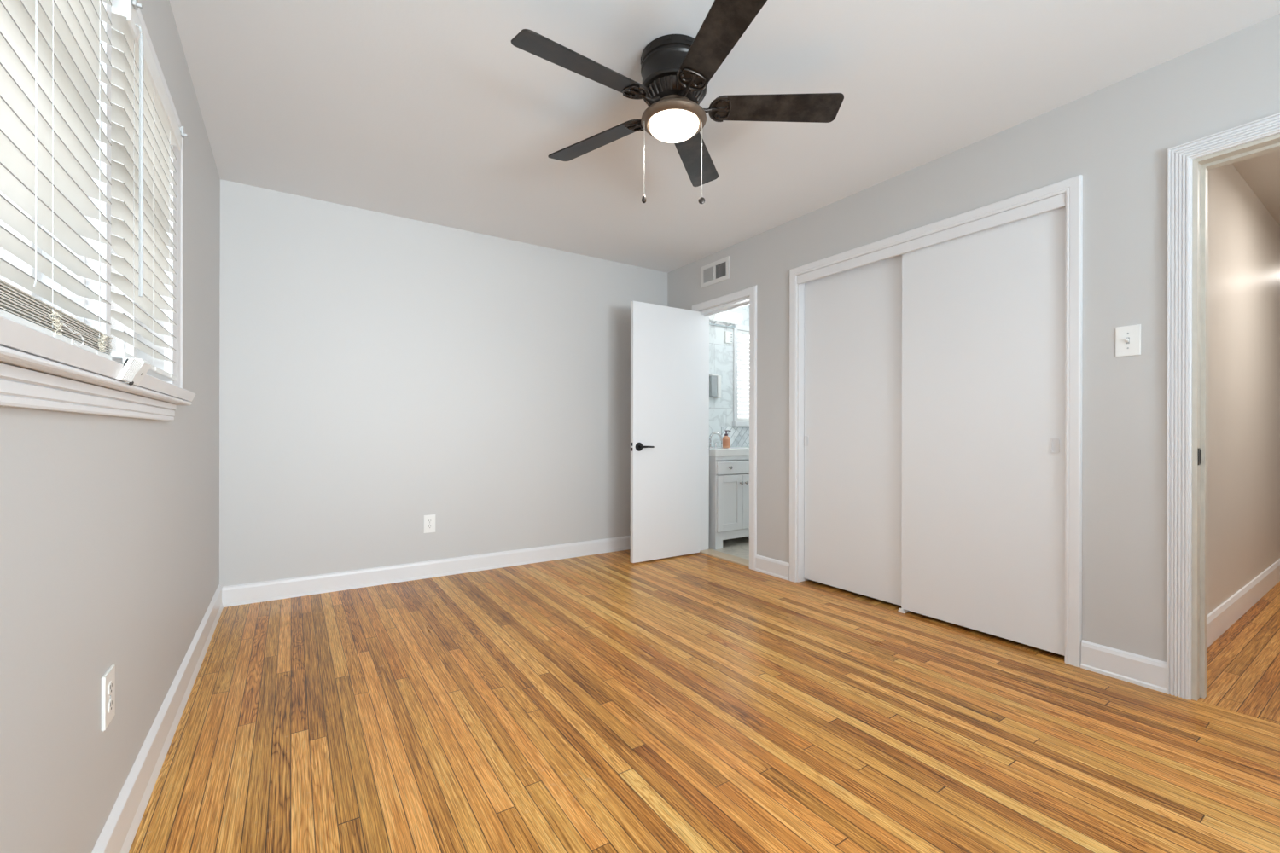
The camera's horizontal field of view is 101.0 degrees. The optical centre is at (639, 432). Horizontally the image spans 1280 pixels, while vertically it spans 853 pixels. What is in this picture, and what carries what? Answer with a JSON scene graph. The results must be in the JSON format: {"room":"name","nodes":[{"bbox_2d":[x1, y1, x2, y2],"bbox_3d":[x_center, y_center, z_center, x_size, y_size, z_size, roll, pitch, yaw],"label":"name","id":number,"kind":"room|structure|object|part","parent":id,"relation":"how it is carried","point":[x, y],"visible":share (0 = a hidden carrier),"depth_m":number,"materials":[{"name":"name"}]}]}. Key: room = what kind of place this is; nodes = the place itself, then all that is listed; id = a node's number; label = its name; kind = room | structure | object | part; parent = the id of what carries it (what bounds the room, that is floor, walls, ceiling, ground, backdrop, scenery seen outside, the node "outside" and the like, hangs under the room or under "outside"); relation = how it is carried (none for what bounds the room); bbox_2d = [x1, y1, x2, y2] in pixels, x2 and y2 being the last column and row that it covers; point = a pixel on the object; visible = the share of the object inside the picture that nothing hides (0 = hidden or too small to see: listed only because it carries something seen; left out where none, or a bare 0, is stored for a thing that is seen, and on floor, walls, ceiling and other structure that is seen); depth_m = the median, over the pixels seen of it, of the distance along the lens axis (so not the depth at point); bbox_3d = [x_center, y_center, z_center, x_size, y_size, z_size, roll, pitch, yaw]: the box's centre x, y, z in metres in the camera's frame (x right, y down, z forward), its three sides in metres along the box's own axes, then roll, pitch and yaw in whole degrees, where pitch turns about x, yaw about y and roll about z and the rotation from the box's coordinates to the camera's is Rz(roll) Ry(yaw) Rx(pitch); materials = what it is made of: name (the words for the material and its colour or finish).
{"room":"empty bedroom","nodes":[
{"label":"empty bedroom","id":0,"kind":"room"},
{"bbox_2d":[0,0,220,852],"bbox_3d":[-0.878,-0.224,0.580,0.140,2.444,5.737,0,0,-33],"label":"wall","id":1,"kind":"structure","parent":0,"point":[109,526],"depth_m":1.15,"materials":[{"name":"beige paint"}]},
{"bbox_2d":[0,0,195,421],"bbox_3d":[-1.160,-0.552,1.086,0.176,1.027,1.773,0,0,-33],"label":"window","id":2,"kind":"structure","parent":1,"relation":"in","point":[39,370],"depth_m":1.08,"materials":[{"name":"white paint"}]},
{"bbox_3d":[-0.996,-0.564,0.723,0.050,0.845,0.705,0,0,-33],"label":"sash","id":3,"kind":"part","parent":2,"relation":"part of","materials":[{"name":"plastic"}]},
{"bbox_2d":[0,0,113,360],"bbox_3d":[-0.910,-0.544,0.803,0.078,0.848,0.628,0,0,-33],"label":"window blind","id":4,"kind":"object","parent":2,"relation":"attached to","point":[51,51],"visible":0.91,"depth_m":0.85,"materials":[{"name":"white plastic"}]},
{"bbox_3d":[-0.936,-0.533,0.777,0.001,0.746,0.001,0,0,-33],"label":"ladder cord","id":5,"kind":"part","parent":4,"relation":"part of","materials":[{"name":"white fabric"}]},
{"bbox_3d":[-0.841,-0.552,0.734,0.002,0.700,0.008,0,0,-33],"label":"lift cord","id":6,"kind":"part","parent":4,"relation":"part of","materials":[{"name":"white fabric"}]},
{"bbox_3d":[-0.895,-0.533,0.804,0.001,0.746,0.001,0,0,-33],"label":"ladder cord","id":7,"kind":"part","parent":4,"relation":"part of","materials":[{"name":"white fabric"}]},
{"bbox_3d":[-0.919,-0.148,0.797,0.052,0.016,0.624,0,0,-33],"label":"rail","id":8,"kind":"part","parent":4,"relation":"part of","materials":[{"name":"white plastic"}]},
{"bbox_3d":[-0.891,-0.168,0.805,0.007,0.034,0.042,0,0,-33],"label":"bunched cord","id":9,"kind":"part","parent":4,"relation":"part of","materials":[{"name":"beige fabric"}]},
{"bbox_3d":[-0.923,-0.145,0.864,0.012,0.052,0.079,0,0,-33],"label":"lift cord","id":10,"kind":"part","parent":4,"relation":"part of","materials":[{"name":"white fabric"}]},
{"bbox_3d":[-1.024,-0.534,1.000,0.001,0.746,0.001,0,0,-33],"label":"ladder cord","id":11,"kind":"part","parent":4,"relation":"part of","materials":[{"name":"white fabric"}]},
{"bbox_3d":[-1.021,-0.171,1.003,0.007,0.036,0.040,0,0,-33],"label":"bunched cord","id":12,"kind":"part","parent":4,"relation":"part of","materials":[{"name":"beige fabric"}]},
{"bbox_3d":[-1.107,-0.101,1.108,0.043,0.014,1.750,0,0,-33],"label":"nose moulding","id":13,"kind":"part","parent":2,"relation":"part of","materials":[{"name":"white paint"}]},
{"bbox_3d":[-1.151,-0.124,1.085,0.161,0.030,1.760,0,0,-33],"label":"sill","id":14,"kind":"part","parent":2,"relation":"part of","materials":[{"name":"white paint"}]},
{"bbox_3d":[-1.421,-0.565,1.366,0.050,0.845,0.703,0,0,-33],"label":"sash","id":15,"kind":"part","parent":2,"relation":"part of","materials":[{"name":"plastic"}]},
{"bbox_2d":[116,357,151,385],"bbox_3d":[-1.084,-0.131,1.128,0.034,0.058,0.153,0,0,-33],"label":"bracket","id":16,"kind":"object","parent":2,"relation":"on","point":[133,371],"visible":1,"depth_m":1.12,"materials":[{"name":"white plastic"}]},
{"bbox_2d":[110,0,187,381],"bbox_3d":[-1.305,-0.565,1.404,0.076,0.806,0.637,0,0,-33],"label":"window blind","id":17,"kind":"object","parent":2,"relation":"attached to","point":[144,127],"visible":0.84,"depth_m":1.28,"materials":[{"name":"white plastic"}]},
{"bbox_3d":[-1.168,-0.545,1.218,0.001,0.725,0.001,0,0,-33],"label":"ladder cord","id":18,"kind":"part","parent":17,"relation":"part of","materials":[{"name":"white fabric"}]},
{"bbox_3d":[-1.316,-0.170,1.398,0.052,0.016,0.633,0,0,-33],"label":"rail","id":19,"kind":"part","parent":17,"relation":"part of","materials":[{"name":"white plastic"}]},
{"bbox_3d":[-1.283,-0.545,1.393,0.001,0.725,0.001,0,0,-33],"label":"ladder cord","id":20,"kind":"part","parent":17,"relation":"part of","materials":[{"name":"white fabric"}]},
{"bbox_3d":[-1.405,-0.545,1.576,0.001,0.725,0.001,0,0,-33],"label":"ladder cord","id":21,"kind":"part","parent":17,"relation":"part of","materials":[{"name":"white fabric"}]},
{"bbox_3d":[-1.142,-0.604,1.129,0.025,0.923,1.721,0,0,-33],"label":"casing","id":22,"kind":"part","parent":2,"relation":"part of","materials":[{"name":"white paint"}]},
{"bbox_2d":[101,663,115,733],"bbox_3d":[-1.186,0.590,1.178,0.008,0.120,0.080,0,0,-33],"label":"wall outlet","id":23,"kind":"object","parent":1,"relation":"attached to","point":[108,679],"visible":1,"depth_m":1.17,"materials":[{"name":"white plastic"}]},
{"bbox_2d":[108,680,113,695],"bbox_3d":[-1.183,0.570,1.180,0.002,0.029,0.031,0,0,-33],"label":"receptacle","id":24,"kind":"object","parent":23,"relation":"attached to","point":[110,683],"depth_m":1.18,"materials":[{"name":"white plastic"}]},
{"bbox_2d":[108,698,113,713],"bbox_3d":[-1.183,0.609,1.180,0.002,0.029,0.031,0,0,-33],"label":"receptacle","id":25,"kind":"object","parent":23,"relation":"attached to","point":[110,700],"depth_m":1.18,"materials":[{"name":"white plastic"}]},
{"bbox_2d":[91,584,223,852],"bbox_3d":[-0.812,0.933,0.625,0.022,0.131,5.737,0,0,-33],"label":"baseboard","id":26,"kind":"structure","parent":1,"relation":"attached to","point":[118,834],"depth_m":1.53,"materials":[{"name":"white paint"}]},
{"bbox_2d":[219,179,749,587],"bbox_3d":[-0.306,-0.223,4.470,5.383,2.444,0.123,0,0,-33],"label":"wall","id":27,"kind":"structure","parent":0,"point":[380,374],"depth_m":3.57,"materials":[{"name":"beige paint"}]},
{"bbox_2d":[221,535,630,607],"bbox_3d":[-1.074,0.941,3.879,3.173,0.115,0.020,0,0,-33],"label":"baseboard","id":28,"kind":"structure","parent":27,"relation":"attached to","point":[237,595],"depth_m":3.54,"materials":[{"name":"white paint"}]},
{"bbox_2d":[424,514,435,533],"bbox_3d":[-1.450,0.627,3.637,0.076,0.122,0.008,0,0,-33],"label":"wall outlet","id":29,"kind":"object","parent":27,"relation":"attached to","point":[429,520],"visible":1,"depth_m":3.63,"materials":[{"name":"white plastic"}]},
{"bbox_2d":[709,373,721,398],"bbox_3d":[0.716,-0.447,5.064,0.125,0.227,0.058,0,0,-33],"label":"wall dispenser","id":30,"kind":"object","parent":27,"relation":"attached to","point":[714,380],"visible":0.88,"depth_m":5.04,"materials":[{"name":"white plastic"}]},
{"bbox_2d":[709,311,742,328],"bbox_3d":[0.816,-1.099,5.082,0.360,0.132,0.136,0,0,-33],"label":"vanity light","id":31,"kind":"object","parent":27,"relation":"attached to","point":[726,317],"visible":0.84,"depth_m":5.05,"materials":[{"name":"white glass"}]},
{"bbox_3d":[0.739,-1.114,5.011,0.155,0.104,0.104,0,0,-33],"label":"lamp shade","id":32,"kind":"part","parent":31,"relation":"part of","materials":[{"name":"white glass"}]},
{"bbox_3d":[0.897,-1.113,5.116,0.177,0.104,0.104,0,0,-33],"label":"lamp shade","id":33,"kind":"part","parent":31,"relation":"part of","materials":[{"name":"white glass"}]},
{"bbox_2d":[724,331,732,343],"bbox_3d":[0.869,-0.936,5.186,0.085,0.115,0.021,0,0,-33],"label":"wall plate","id":34,"kind":"object","parent":27,"relation":"attached to","point":[728,335],"visible":1,"depth_m":5.17,"materials":[{"name":"white plastic"}]},
{"bbox_2d":[721,426,749,447],"bbox_3d":[1.339,0.042,5.503,1.300,0.200,0.011,0,0,-33],"label":"backsplash","id":35,"kind":"structure","parent":27,"relation":"attached to","point":[739,436],"depth_m":5.25,"materials":[{"name":"white tile"}]},
{"bbox_2d":[732,324,749,426],"bbox_3d":[1.250,-0.570,5.475,0.840,1.015,0.140,0,0,-33],"label":"window","id":36,"kind":"structure","parent":27,"relation":"in","point":[735,423],"depth_m":5.23,"materials":[{"name":"white paint"}]},
{"bbox_2d":[737,330,749,420],"bbox_3d":[1.249,-0.575,5.476,0.712,0.901,0.038,0,0,-33],"label":"window blind","id":37,"kind":"object","parent":36,"relation":"attached to","point":[742,333],"visible":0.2,"depth_m":5.33,"materials":[{"name":"white"}]},
{"bbox_3d":[1.248,-0.135,5.476,0.708,0.020,0.033,0,0,-33],"label":"rail","id":38,"kind":"part","parent":37,"relation":"part of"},
{"bbox_3d":[1.222,-0.570,5.517,0.720,0.915,0.040,0,0,-33],"label":"sash","id":39,"kind":"part","parent":36,"relation":"part of","materials":[{"name":"glass"}]},
{"bbox_2d":[128,537,1279,852],"bbox_3d":[3.548,1.034,3.442,10.683,0.064,5.930,0,0,-33],"label":"floor","id":40,"kind":"structure","parent":0,"point":[605,702],"depth_m":1.77,"materials":[{"name":"brown wood"}]},
{"bbox_2d":[699,549,749,567],"bbox_3d":[0.705,0.996,4.196,0.135,0.015,0.596,0,0,-33],"label":"threshold","id":41,"kind":"object","parent":40,"relation":"on","point":[736,560],"visible":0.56,"depth_m":4.18,"materials":[{"name":"beige wood"}]},
{"bbox_2d":[709,447,749,549],"bbox_3d":[0.789,0.570,4.839,0.634,0.862,0.490,0,0,-33],"label":"vanity","id":42,"kind":"object","parent":40,"relation":"on","point":[729,468],"visible":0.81,"depth_m":4.58,"materials":[{"name":"white paint"}]},
{"bbox_2d":[709,447,749,456],"bbox_3d":[0.781,0.170,4.853,0.634,0.062,0.457,0,0,-33],"label":"countertop","id":43,"kind":"structure","parent":42,"relation":"on","point":[719,451],"depth_m":4.59,"materials":[{"name":"white stone"}]},
{"bbox_2d":[709,431,722,448],"bbox_3d":[0.699,0.064,4.952,0.128,0.150,0.111,0,0,-33],"label":"faucet","id":44,"kind":"object","parent":43,"relation":"on","point":[713,433],"visible":0.9,"depth_m":4.94,"materials":[{"name":"silver metal"}]},
{"bbox_2d":[722,430,731,448],"bbox_3d":[0.795,0.058,4.864,0.070,0.162,0.070,0,0,44],"label":"soap bottle","id":45,"kind":"object","parent":43,"relation":"on","point":[726,440],"visible":0.98,"depth_m":4.84,"materials":[{"name":"plastic"}]},
{"bbox_3d":[0.780,0.609,4.588,0.290,0.484,0.020,0,0,-33],"label":"door","id":46,"kind":"part","parent":42,"relation":"part of","materials":[{"name":"white paint"}]},
{"bbox_3d":[0.902,0.305,4.669,0.582,0.110,0.020,0,0,-33],"label":"drawer","id":47,"kind":"part","parent":42,"relation":"part of","materials":[{"name":"white paint"}]},
{"bbox_3d":[1.024,0.610,4.750,0.290,0.484,0.020,0,0,-33],"label":"door","id":48,"kind":"part","parent":42,"relation":"part of","materials":[{"name":"white paint"}]},
{"bbox_2d":[898,608,910,613],"bbox_3d":[1.491,0.980,2.964,0.091,0.045,0.036,0,0,-33],"label":"floor guide","id":49,"kind":"object","parent":40,"relation":"on","point":[900,610],"visible":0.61,"depth_m":2.94,"materials":[{"name":"white plastic"}]},
{"bbox_2d":[168,0,1279,273],"bbox_3d":[3.531,-1.478,3.474,10.683,0.080,6.007,0,0,-33],"label":"ceiling","id":50,"kind":"structure","parent":0,"point":[427,111],"depth_m":2.27,"materials":[{"name":"paint"}]},
{"bbox_2d":[511,0,843,203],"bbox_3d":[0.099,-1.158,2.004,1.194,0.571,1.240,0,0,-33],"label":"ceiling fan","id":51,"kind":"object","parent":50,"relation":"hanging from","point":[677,70],"visible":1,"depth_m":1.95,"materials":[{"name":"black metal"}]},
{"bbox_3d":[-0.184,-1.250,1.800,0.499,0.038,0.135,0,0,-33],"label":"blade","id":52,"kind":"part","parent":51,"relation":"part of","materials":[{"name":"black wood"}]},
{"bbox_3d":[-0.182,-1.250,2.262,0.497,0.037,0.131,0,0,37],"label":"blade","id":53,"kind":"part","parent":51,"relation":"part of","materials":[{"name":"black wood"}]},
{"bbox_3d":[0.130,-1.165,2.031,0.194,0.050,0.194,0,0,-33],"label":"lamp shade","id":54,"kind":"part","parent":51,"relation":"part of","materials":[{"name":"white glass"}]},
{"bbox_3d":[0.254,-1.250,2.399,0.131,0.037,0.497,0,0,19],"label":"blade","id":55,"kind":"part","parent":51,"relation":"part of","materials":[{"name":"black wood"}]},
{"bbox_3d":[0.236,-1.047,2.011,0.006,0.301,0.006,0,0,-33],"label":"pull chain","id":56,"kind":"part","parent":51,"relation":"part of","materials":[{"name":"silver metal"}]},
{"bbox_3d":[0.247,-1.250,1.660,0.131,0.037,0.497,0,0,-17],"label":"blade","id":57,"kind":"part","parent":51,"relation":"part of","materials":[{"name":"brown wood"}]},
{"bbox_3d":[0.519,-1.249,2.030,0.497,0.037,0.131,0,0,0],"label":"blade","id":58,"kind":"part","parent":51,"relation":"part of","materials":[{"name":"brown wood"}]},
{"bbox_2d":[667,13,1279,662],"bbox_3d":[1.878,-0.219,2.401,0.120,2.444,5.737,0,0,-33],"label":"wall","id":59,"kind":"structure","parent":0,"point":[1119,136],"depth_m":2.20,"materials":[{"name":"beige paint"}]},
{"bbox_2d":[630,301,700,563],"bbox_3d":[0.228,-0.006,4.176,0.669,1.988,0.096,0,0,-33],"label":"door","id":60,"kind":"structure","parent":59,"relation":"in","point":[666,340],"depth_m":4.16,"materials":[{"name":"white paint"}]},
{"bbox_3d":[0.039,0.107,4.024,0.144,0.066,0.050,0,0,-33],"label":"handle","id":61,"kind":"part","parent":60,"relation":"part of","materials":[{"name":"black metal"}]},
{"bbox_2d":[700,256,729,288],"bbox_3d":[0.593,-1.282,4.221,0.020,0.174,0.333,0,0,-33],"label":"air vent","id":62,"kind":"object","parent":59,"relation":"in","point":[717,271],"visible":1,"depth_m":4.21,"materials":[{"name":"white metal"}]},
{"bbox_2d":[692,285,756,570],"bbox_3d":[0.691,-0.037,4.181,0.140,2.077,0.740,0,0,-33],"label":"door frame","id":63,"kind":"structure","parent":59,"relation":"attached to","point":[751,292],"depth_m":4.12,"materials":[{"name":"white paint"}]},
{"bbox_2d":[803,254,901,605],"bbox_3d":[1.325,-0.020,3.255,0.039,2.005,0.741,0,0,-33],"label":"door","id":64,"kind":"structure","parent":59,"relation":"in","point":[852,439],"depth_m":3.23,"materials":[{"name":"white paint"}]},
{"bbox_3d":[1.117,0.056,3.540,0.005,0.068,0.034,0,0,-33],"label":"finger pull","id":65,"kind":"part","parent":64,"relation":"part of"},
{"bbox_2d":[796,192,1065,582],"bbox_3d":[1.509,-0.023,2.949,0.134,2.052,1.486,0,0,-33],"label":"trim","id":66,"kind":"structure","parent":59,"relation":"attached to","point":[1058,201],"depth_m":3.19,"materials":[{"name":"white paint"}]},
{"bbox_2d":[789,174,1082,667],"bbox_3d":[1.452,-0.051,2.918,0.020,2.108,1.582,0,0,-33],"label":"trim","id":67,"kind":"structure","parent":59,"relation":"attached to","point":[1073,187],"depth_m":2.29,"materials":[{"name":"white paint"}]},
{"bbox_2d":[754,554,1166,693],"bbox_3d":[1.817,0.946,2.362,0.020,0.115,5.737,0,0,-33],"label":"baseboard","id":68,"kind":"structure","parent":59,"relation":"attached to","point":[1148,672],"depth_m":2.16,"materials":[{"name":"white paint"}]},
{"bbox_2d":[901,206,1065,656],"bbox_3d":[1.679,-0.019,2.640,0.039,2.005,0.751,0,0,-33],"label":"door","id":69,"kind":"structure","parent":59,"relation":"in","point":[983,503],"depth_m":2.58,"materials":[{"name":"white paint"}]},
{"bbox_3d":[1.850,0.057,2.352,0.005,0.068,0.034,0,0,-33],"label":"finger pull","id":70,"kind":"part","parent":69,"relation":"part of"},
{"bbox_2d":[1115,324,1140,357],"bbox_3d":[1.971,-0.372,2.133,0.021,0.122,0.078,0,0,-33],"label":"light switch","id":71,"kind":"object","parent":59,"relation":"attached to","point":[1127,338],"visible":1,"depth_m":2.13,"materials":[{"name":"white plastic"}]},
{"bbox_2d":[1166,112,1279,701],"bbox_3d":[2.354,-0.043,1.664,0.146,2.095,0.968,0,0,-33],"label":"door frame","id":72,"kind":"structure","parent":59,"relation":"attached to","point":[1180,157],"depth_m":1.99,"materials":[{"name":"white paint"}]},
{"bbox_3d":[2.103,0.090,1.984,0.030,0.063,0.004,0,0,-33],"label":"strike plate","id":73,"kind":"part","parent":72,"relation":"part of","materials":[{"name":"metal"}]},
{"bbox_2d":[1206,163,1279,615],"bbox_3d":[5.123,-0.213,4.175,7.250,2.444,0.100,0,0,-33],"label":"wall","id":74,"kind":"structure","parent":0,"point":[1243,532],"depth_m":2.96,"materials":[{"name":"beige paint"}]},
{"bbox_2d":[1206,558,1279,648],"bbox_3d":[5.111,0.944,4.099,7.150,0.131,0.016,0,0,-33],"label":"baseboard","id":75,"kind":"structure","parent":74,"relation":"attached to","point":[1221,619],"depth_m":2.87,"materials":[{"name":"white paint"}]}
]}

